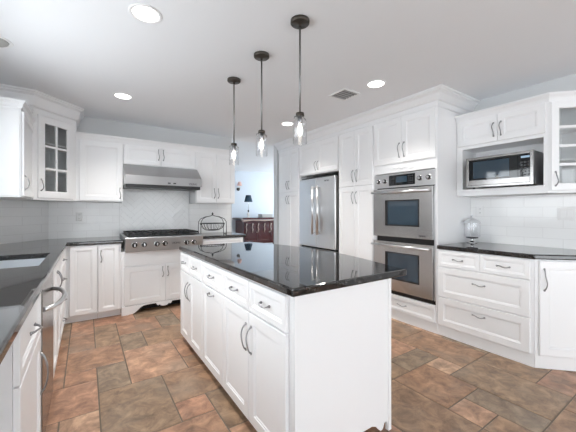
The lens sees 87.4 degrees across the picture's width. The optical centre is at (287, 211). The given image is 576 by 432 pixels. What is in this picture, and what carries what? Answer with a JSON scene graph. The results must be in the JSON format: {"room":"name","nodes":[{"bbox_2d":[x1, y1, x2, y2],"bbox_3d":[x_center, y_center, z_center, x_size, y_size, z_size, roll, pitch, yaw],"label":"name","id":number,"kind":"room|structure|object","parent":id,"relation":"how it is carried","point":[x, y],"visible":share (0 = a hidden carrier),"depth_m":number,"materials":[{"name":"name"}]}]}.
{"room":"kitchen","nodes":[
{"label":"kitchen","id":0,"kind":"room"},
{"bbox_2d":[48,116,278,246],"bbox_3d":[-1.538,0.005,4.795,4.580,2.505,0.120,0,0,-34],"label":"wall","id":1,"kind":"structure","parent":0,"point":[87,124],"depth_m":4.54,"materials":[{"name":"grey paint"}]},
{"bbox_2d":[49,202,118,238],"bbox_3d":[-2.660,0.112,3.963,0.769,0.464,0.011,0,0,-34],"label":"backsplash","id":2,"kind":"structure","parent":1,"relation":"attached to","point":[100,219],"depth_m":3.94,"materials":[{"name":"white tile"}]},
{"bbox_2d":[76,212,82,220],"bbox_3d":[-2.712,0.068,3.916,0.072,0.116,0.009,0,0,-34],"label":"wall plate","id":3,"kind":"object","parent":2,"relation":"attached to","point":[79,215],"visible":1,"depth_m":3.92,"materials":[{"name":"white plastic"}]},
{"bbox_2d":[76,138,122,202],"bbox_3d":[-2.429,-0.532,3.887,0.504,0.820,0.371,0,0,-34],"label":"upper cabinet","id":4,"kind":"object","parent":1,"relation":"attached to","point":[99,164],"visible":1,"depth_m":3.76,"materials":[{"name":"white paint"}]},
{"bbox_2d":[119,189,188,236],"bbox_3d":[-1.945,-0.122,4.442,0.949,0.960,0.011,0,0,-34],"label":"backsplash","id":5,"kind":"structure","parent":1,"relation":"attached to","point":[139,209],"depth_m":4.42,"materials":[{"name":"white tile"}]},
{"bbox_2d":[123,143,194,169],"bbox_3d":[-1.828,-0.776,4.290,0.941,0.332,0.371,0,0,-34],"label":"upper cabinet","id":6,"kind":"object","parent":1,"relation":"attached to","point":[141,155],"visible":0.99,"depth_m":4.13,"materials":[{"name":"white paint"}]},
{"bbox_2d":[75,131,238,154],"bbox_3d":[-1.765,-0.920,4.344,2.116,0.073,0.375,0,0,-34],"label":"trim","id":7,"kind":"structure","parent":6,"relation":"attached to","point":[81,135],"depth_m":4.07,"materials":[{"name":"white paint"}]},
{"bbox_2d":[123,164,201,190],"bbox_3d":[-1.761,-0.455,4.204,0.957,0.310,0.553,0,0,-34],"label":"range hood","id":8,"kind":"object","parent":6,"relation":"attached to","point":[134,176],"visible":1,"depth_m":4.00,"materials":[{"name":"silver metal"}]},
{"bbox_2d":[189,204,230,232],"bbox_3d":[-1.259,0.112,4.902,0.698,0.464,0.011,0,0,-34],"label":"backsplash","id":9,"kind":"structure","parent":1,"relation":"attached to","point":[196,211],"depth_m":4.89,"materials":[{"name":"white tile"}]},
{"bbox_2d":[189,151,234,203],"bbox_3d":[-1.177,-0.532,4.725,0.623,0.820,0.371,0,0,-34],"label":"upper cabinet","id":10,"kind":"object","parent":1,"relation":"attached to","point":[216,172],"visible":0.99,"depth_m":4.59,"materials":[{"name":"white paint"}]},
{"bbox_2d":[232,171,273,243],"bbox_3d":[-1.370,0.005,9.505,5.100,2.505,0.120,0,0,-34],"label":"wall","id":11,"kind":"structure","parent":0,"point":[260,186],"depth_m":9.61,"materials":[{"name":"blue paint"}]},
{"bbox_2d":[0,0,575,173],"bbox_3d":[1.151,-1.307,3.448,7.650,0.120,13.050,0,0,-34],"label":"ceiling","id":12,"kind":"structure","parent":0,"point":[176,70],"depth_m":2.43,"materials":[{"name":"white paint"}]},
{"bbox_2d":[0,36,13,47],"bbox_3d":[-2.132,-1.232,2.195,0.196,0.029,0.196,0,0,-34],"label":"recessed light","id":13,"kind":"object","parent":12,"relation":"in","point":[4,43],"visible":1,"depth_m":2.21,"materials":[{"name":"white plastic"}]},
{"bbox_2d":[113,93,132,99],"bbox_3d":[-1.784,-1.243,3.258,0.196,0.006,0.196,0,0,-34],"label":"recessed light","id":14,"kind":"object","parent":12,"relation":"in","point":[124,96],"visible":1,"depth_m":3.26,"materials":[{"name":"white plastic"}]},
{"bbox_2d":[128,3,161,23],"bbox_3d":[-0.899,-1.243,1.901,0.196,0.006,0.196,0,0,-34],"label":"recessed light","id":15,"kind":"object","parent":12,"relation":"in","point":[144,13],"visible":1,"depth_m":1.89,"materials":[{"name":"white plastic"}]},
{"bbox_2d":[227,77,240,158],"bbox_3d":[-0.510,-0.843,2.847,0.124,0.807,0.124,0,0,-34],"label":"pendant lamp","id":16,"kind":"object","parent":12,"relation":"hanging from","point":[232,80],"visible":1,"depth_m":2.84,"materials":[{"name":"brown metal"}]},
{"bbox_2d":[254,51,268,156],"bbox_3d":[-0.210,-0.843,2.399,0.124,0.807,0.124,0,0,-34],"label":"pendant lamp","id":17,"kind":"object","parent":12,"relation":"hanging from","point":[261,56],"visible":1,"depth_m":2.39,"materials":[{"name":"brown metal"}]},
{"bbox_2d":[281,122,293,125],"bbox_3d":[-0.009,-1.243,4.291,0.196,0.006,0.196,0,0,-34],"label":"recessed light","id":18,"kind":"object","parent":12,"relation":"in","point":[282,123],"visible":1,"depth_m":4.26,"materials":[{"name":"white plastic"}]},
{"bbox_2d":[291,14,308,135],"bbox_3d":[0.078,-0.843,1.968,0.124,0.807,0.124,0,0,-34],"label":"pendant lamp","id":19,"kind":"object","parent":12,"relation":"hanging from","point":[300,21],"visible":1,"depth_m":1.96,"materials":[{"name":"brown metal"}]},
{"bbox_2d":[297,116,301,123],"bbox_3d":[0.078,-0.597,1.968,0.033,0.046,0.033,0,0,-34],"label":"socket","id":20,"kind":"object","parent":19,"relation":"attached to","point":[299,118],"depth_m":1.95,"materials":[{"name":"grey metal"}]},
{"bbox_2d":[328,88,360,100],"bbox_3d":[0.600,-1.242,3.212,0.236,0.009,0.246,0,0,-34],"label":"ceiling vent","id":21,"kind":"object","parent":12,"relation":"in","point":[344,94],"visible":1,"depth_m":3.20,"materials":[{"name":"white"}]},
{"bbox_2d":[366,80,385,87],"bbox_3d":[0.861,-1.243,2.947,0.196,0.006,0.196,0,0,-34],"label":"recessed light","id":22,"kind":"object","parent":12,"relation":"in","point":[374,83],"visible":1,"depth_m":2.93,"materials":[{"name":"white plastic"}]},
{"bbox_2d":[45,303,575,431],"bbox_3d":[1.111,1.318,1.045,4.920,0.120,9.100,0,0,-34],"label":"floor","id":23,"kind":"structure","parent":0,"point":[136,372],"depth_m":2.15,"materials":[{"name":"brown tile"}]},
{"bbox_2d":[0,293,48,431],"bbox_3d":[-1.313,0.821,1.115,0.634,0.871,0.593,0,0,-34],"label":"base cabinet","id":24,"kind":"object","parent":23,"relation":"on","point":[21,392],"visible":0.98,"depth_m":1.14,"materials":[{"name":"white paint"}]},
{"bbox_2d":[41,272,66,431],"bbox_3d":[-1.627,0.812,1.636,0.692,0.852,0.616,0,0,-34],"label":"dishwasher","id":25,"kind":"object","parent":23,"relation":"on","point":[47,305],"visible":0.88,"depth_m":1.68,"materials":[{"name":"silver metal"}]},
{"bbox_2d":[53,259,62,378],"bbox_3d":[-2.026,0.821,2.179,0.634,0.871,0.723,0,0,-34],"label":"base cabinet","id":26,"kind":"object","parent":23,"relation":"on","point":[57,275],"visible":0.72,"depth_m":2.29,"materials":[{"name":"white paint"}]},
{"bbox_2d":[60,250,67,342],"bbox_3d":[-2.450,0.821,2.812,0.634,0.871,0.798,0,0,-34],"label":"base cabinet","id":27,"kind":"object","parent":23,"relation":"on","point":[62,258],"visible":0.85,"depth_m":2.93,"materials":[{"name":"white paint"}]},
{"bbox_2d":[0,236,123,363],"bbox_3d":[-1.373,0.364,1.678,1.159,0.040,5.217,0,0,-34],"label":"countertop","id":28,"kind":"structure","parent":27,"relation":"on","point":[20,287],"depth_m":1.59,"materials":[{"name":"black stone"}]},
{"bbox_2d":[0,258,44,268],"bbox_3d":[-1.949,0.481,2.089,0.435,0.194,0.730,0,0,-34],"label":"undermount sink","id":29,"kind":"object","parent":28,"relation":"in","point":[23,262],"visible":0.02,"depth_m":2.40,"materials":[{"name":"white ceramic"}]},
{"bbox_2d":[120,229,202,252],"bbox_3d":[-1.713,0.378,4.074,0.925,0.222,0.784,0,0,-34],"label":"gas rangetop","id":30,"kind":"object","parent":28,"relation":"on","point":[167,239],"visible":0.99,"depth_m":3.81,"materials":[{"name":"silver metal"}]},
{"bbox_2d":[64,245,97,323],"bbox_3d":[-2.500,0.821,3.646,0.314,0.871,0.620,0,0,-34],"label":"base cabinet","id":31,"kind":"object","parent":23,"relation":"on","point":[81,266],"visible":0.91,"depth_m":3.40,"materials":[{"name":"white paint"}]},
{"bbox_2d":[98,243,120,317],"bbox_3d":[-2.259,0.821,3.786,0.238,0.871,0.654,0,0,-34],"label":"base cabinet","id":32,"kind":"object","parent":23,"relation":"on","point":[109,255],"visible":0.98,"depth_m":3.55,"materials":[{"name":"white paint"}]},
{"bbox_2d":[121,247,182,315],"bbox_3d":[-1.756,0.874,4.122,0.968,0.768,0.654,0,0,-34],"label":"base cabinet","id":33,"kind":"object","parent":23,"relation":"on","point":[149,279],"visible":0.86,"depth_m":3.80,"materials":[{"name":"white paint"}]},
{"bbox_2d":[181,252,204,359],"bbox_3d":[-0.597,0.821,2.865,0.727,0.870,0.663,0,0,-34],"label":"base cabinet","id":34,"kind":"object","parent":23,"relation":"on","point":[191,266],"visible":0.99,"depth_m":2.65,"materials":[{"name":"white paint"}]},
{"bbox_2d":[179,242,406,296],"bbox_3d":[-0.118,0.364,2.428,0.985,0.040,1.973,0,0,-34],"label":"countertop","id":35,"kind":"structure","parent":34,"relation":"on","point":[293,271],"depth_m":1.88,"materials":[{"name":"black stone"}]},
{"bbox_2d":[202,261,225,386],"bbox_3d":[-0.290,0.821,2.405,0.727,0.870,0.438,0,0,-34],"label":"base cabinet","id":36,"kind":"object","parent":23,"relation":"on","point":[212,275],"visible":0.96,"depth_m":2.21,"materials":[{"name":"white paint"}]},
{"bbox_2d":[203,237,242,244],"bbox_3d":[-1.089,0.821,4.570,0.635,0.871,0.654,0,0,-34],"label":"base cabinet","id":37,"kind":"object","parent":23,"relation":"on","point":[235,239],"visible":0.04,"depth_m":4.33,"materials":[{"name":"white paint"}]},
{"bbox_2d":[200,232,245,238],"bbox_3d":[-1.093,0.364,4.604,0.683,0.040,0.667,0,0,-34],"label":"countertop","id":38,"kind":"structure","parent":37,"relation":"on","point":[212,235],"depth_m":4.45,"materials":[{"name":"black stone"}]},
{"bbox_2d":[198,212,226,233],"bbox_3d":[-1.125,0.178,4.494,0.399,0.330,0.240,0,0,-34],"label":"wire fruit basket","id":39,"kind":"object","parent":38,"relation":"on","point":[223,223],"visible":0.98,"depth_m":4.48,"materials":[{"name":"black metal"}]},
{"bbox_2d":[200,223,224,230],"bbox_3d":[-1.125,0.230,4.494,0.380,0.112,0.240,0,0,-34],"label":"bowl","id":40,"kind":"object","parent":39,"relation":"on","point":[211,229],"depth_m":4.47,"materials":[{"name":"black metal"}]},
{"bbox_2d":[279,147,309,246],"bbox_3d":[0.284,0.089,5.515,0.747,2.333,0.638,0,0,-34],"label":"pantry cabinet","id":41,"kind":"object","parent":23,"relation":"on","point":[289,178],"visible":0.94,"depth_m":5.29,"materials":[{"name":"white paint"}]},
{"bbox_2d":[223,270,390,431],"bbox_3d":[0.064,0.822,1.880,0.730,0.872,0.825,0,0,-34],"label":"base cabinet","id":42,"kind":"object","parent":23,"relation":"on","point":[320,361],"visible":0.99,"depth_m":1.56,"materials":[{"name":"white paint"}]},
{"bbox_2d":[300,174,338,252],"bbox_3d":[0.695,0.354,4.843,0.773,1.783,0.895,0,0,-34],"label":"refrigerator","id":43,"kind":"object","parent":23,"relation":"on","point":[319,196],"visible":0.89,"depth_m":4.57,"materials":[{"name":"silver metal"}]},
{"bbox_2d":[339,125,373,260],"bbox_3d":[1.168,0.089,4.195,0.747,2.333,0.621,0,0,-34],"label":"pantry cabinet","id":44,"kind":"object","parent":23,"relation":"on","point":[356,148],"visible":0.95,"depth_m":3.96,"materials":[{"name":"white paint"}]},
{"bbox_2d":[374,106,470,333],"bbox_3d":[1.568,0.089,3.598,0.747,2.333,0.812,0,0,-34],"label":"tall cabinet","id":45,"kind":"object","parent":23,"relation":"on","point":[426,139],"visible":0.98,"depth_m":3.26,"materials":[{"name":"white paint"}]},
{"bbox_2d":[274,84,479,153],"bbox_3d":[0.952,-1.161,4.482,0.788,0.169,3.162,0,0,-34],"label":"trim","id":46,"kind":"structure","parent":45,"relation":"attached to","point":[443,96],"depth_m":3.49,"materials":[{"name":"white paint"}]},
{"bbox_2d":[371,169,435,304],"bbox_3d":[1.490,0.260,3.546,0.648,1.403,0.790,0,0,-34],"label":"double wall oven","id":47,"kind":"object","parent":45,"relation":"in","point":[405,202],"visible":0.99,"depth_m":3.31,"materials":[{"name":"silver metal"}]},
{"bbox_2d":[438,249,534,367],"bbox_3d":[2.015,0.821,2.925,0.731,0.871,0.800,0,0,-34],"label":"base cabinet","id":48,"kind":"object","parent":23,"relation":"on","point":[486,302],"visible":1,"depth_m":2.68,"materials":[{"name":"white paint"}]},
{"bbox_2d":[437,242,575,259],"bbox_3d":[2.199,0.364,2.676,0.702,0.040,1.416,0,0,-34],"label":"countertop","id":49,"kind":"structure","parent":48,"relation":"on","point":[519,251],"depth_m":2.71,"materials":[{"name":"black stone"}]},
{"bbox_2d":[464,215,480,242],"bbox_3d":[2.010,0.191,3.289,0.164,0.306,0.164,0,0,-34],"label":"glass canister","id":50,"kind":"object","parent":49,"relation":"on","point":[470,220],"visible":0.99,"depth_m":3.25,"materials":[{"name":"clear glass"}]},
{"bbox_2d":[535,259,575,370],"bbox_3d":[2.427,0.821,2.356,0.679,0.871,0.600,0,0,-34],"label":"base cabinet","id":51,"kind":"object","parent":23,"relation":"on","point":[555,280],"visible":1,"depth_m":2.38,"materials":[{"name":"white paint"}]},
{"bbox_2d":[450,74,575,249],"bbox_3d":[2.913,0.005,2.372,0.120,2.505,9.100,0,0,-34],"label":"wall","id":52,"kind":"structure","parent":0,"point":[567,83],"depth_m":2.99,"materials":[{"name":"grey paint"}]},
{"bbox_2d":[299,136,338,177],"bbox_3d":[0.728,-0.830,4.852,0.747,0.495,0.952,0,0,-34],"label":"upper cabinet","id":53,"kind":"object","parent":52,"relation":"attached to","point":[321,158],"visible":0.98,"depth_m":4.63,"materials":[{"name":"white paint"}]},
{"bbox_2d":[456,102,555,196],"bbox_3d":[2.165,-0.575,3.033,0.361,0.825,0.785,0,0,-34],"label":"upper cabinet","id":54,"kind":"object","parent":52,"relation":"attached to","point":[526,128],"visible":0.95,"depth_m":2.95,"materials":[{"name":"white paint"}]},
{"bbox_2d":[466,150,543,188],"bbox_3d":[2.159,-0.387,2.993,0.381,0.312,0.568,0,0,-34],"label":"microwave","id":55,"kind":"object","parent":54,"relation":"on","point":[522,168],"visible":0.84,"depth_m":2.83,"materials":[{"name":"silver metal"}]},
{"bbox_2d":[455,90,575,123],"bbox_3d":[2.191,-0.992,2.818,1.168,0.071,0.260,0,0,41],"label":"trim","id":56,"kind":"structure","parent":54,"relation":"attached to","point":[560,95],"depth_m":2.79,"materials":[{"name":"white paint"}]},
{"bbox_2d":[471,194,575,248],"bbox_3d":[2.577,0.092,2.753,0.011,0.504,1.708,0,0,-34],"label":"backsplash","id":57,"kind":"structure","parent":52,"relation":"attached to","point":[527,220],"depth_m":3.03,"materials":[{"name":"white tile"}]},
{"bbox_2d":[477,206,483,215],"bbox_3d":[2.151,-0.004,3.371,0.009,0.116,0.072,0,0,-34],"label":"wall plate","id":58,"kind":"object","parent":57,"relation":"attached to","point":[480,209],"visible":1,"depth_m":3.37,"materials":[{"name":"white plastic"}]},
{"bbox_2d":[558,207,575,219],"bbox_3d":[2.556,0.023,2.764,0.010,0.118,0.125,0,0,-34],"label":"wall plate","id":59,"kind":"object","parent":57,"relation":"attached to","point":[564,213],"visible":1,"depth_m":2.76,"materials":[{"name":"white plastic"}]},
{"bbox_2d":[548,100,575,193],"bbox_3d":[2.488,-0.575,2.590,0.318,0.825,0.309,0,0,-34],"label":"upper cabinet","id":60,"kind":"object","parent":52,"relation":"attached to","point":[561,114],"visible":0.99,"depth_m":2.62,"materials":[{"name":"white paint"}]},
{"bbox_2d":[559,128,575,133],"bbox_3d":[2.512,-0.720,2.698,0.402,0.016,0.201,0,0,11],"label":"shelf","id":61,"kind":"object","parent":60,"relation":"attached to","point":[561,130],"depth_m":2.67,"materials":[{"name":"white paint"}]},
{"bbox_2d":[559,158,575,162],"bbox_3d":[2.512,-0.450,2.698,0.402,0.016,0.201,0,0,11],"label":"shelf","id":62,"kind":"object","parent":60,"relation":"attached to","point":[569,160],"depth_m":2.62,"materials":[{"name":"white paint"}]},
{"bbox_3d":[-3.008,0.006,3.414,0.400,2.505,0.540,0,0,-34],"label":"wall","id":63,"kind":"structure","parent":0,"visible":0},
{"bbox_2d":[0,200,48,243],"bbox_3d":[-3.001,0.112,3.413,0.011,0.464,0.672,0,0,3],"label":"backsplash corner","id":64,"kind":"structure","parent":63,"relation":"attached to","point":[20,221],"depth_m":3.41,"materials":[{"name":"white tile"}]},
{"bbox_2d":[0,108,75,201],"bbox_3d":[-2.782,-0.600,3.426,0.426,0.955,0.950,0,0,4],"label":"upper cabinet","id":65,"kind":"object","parent":63,"relation":"attached to","point":[54,136],"visible":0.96,"depth_m":3.50,"materials":[{"name":"white paint"}]},
{"bbox_2d":[0,84,83,130],"bbox_3d":[-2.688,-1.139,3.401,0.318,0.214,1.095,0,0,11],"label":"trim","id":66,"kind":"structure","parent":65,"relation":"attached to","point":[35,99],"depth_m":3.22,"materials":[{"name":"white paint"}]},
{"bbox_2d":[45,142,65,152],"bbox_3d":[-2.821,-0.750,3.426,0.389,0.016,0.890,0,0,11],"label":"shelf","id":67,"kind":"object","parent":65,"relation":"attached to","point":[47,150],"depth_m":3.56,"materials":[{"name":"white paint"}]},
{"bbox_2d":[45,170,65,175],"bbox_3d":[-2.821,-0.450,3.426,0.389,0.016,0.890,0,0,11],"label":"shelf","id":68,"kind":"object","parent":65,"relation":"attached to","point":[47,172],"depth_m":3.52,"materials":[{"name":"white paint"}]},
{"bbox_3d":[-0.364,1.318,7.913,5.200,0.120,3.945,0,0,-34],"label":"floor","id":69,"kind":"structure","parent":0,"visible":0},
{"bbox_2d":[232,217,273,243],"bbox_3d":[-0.881,0.728,9.299,1.538,1.080,0.725,0,0,-34],"label":"sideboard","id":70,"kind":"object","parent":69,"relation":"on","point":[259,231],"visible":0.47,"depth_m":8.99,"materials":[{"name":"red wood"}]},
{"bbox_2d":[244,195,251,217],"bbox_3d":[-1.186,-0.152,9.014,0.250,0.680,0.250,0,0,-34],"label":"table lamp","id":71,"kind":"object","parent":70,"relation":"on","point":[248,198],"visible":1,"depth_m":8.95,"materials":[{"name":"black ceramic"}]},
{"bbox_2d":[258,214,272,216],"bbox_3d":[-0.695,0.138,9.306,0.386,0.100,0.246,0,0,-34],"label":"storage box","id":72,"kind":"object","parent":70,"relation":"on","point":[259,215],"visible":0.85,"depth_m":9.21,"materials":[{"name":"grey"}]},
{"bbox_3d":[-0.909,0.016,-0.188,0.120,2.525,9.100,0,0,-34],"label":"wall","id":73,"kind":"structure","parent":0,"visible":0},
{"bbox_2d":[0,105,33,199],"bbox_3d":[-2.599,-0.522,2.792,0.381,0.800,0.643,0,0,-34],"label":"upper cabinet","id":74,"kind":"object","parent":73,"relation":"attached to","point":[16,130],"visible":0.99,"depth_m":2.58,"materials":[{"name":"white paint"}]},
{"bbox_2d":[0,96,35,124],"bbox_3d":[-2.603,-0.924,2.775,0.360,0.065,0.669,0,0,-34],"label":"trim","id":75,"kind":"structure","parent":74,"relation":"attached to","point":[11,102],"depth_m":2.59,"materials":[{"name":"white paint"}]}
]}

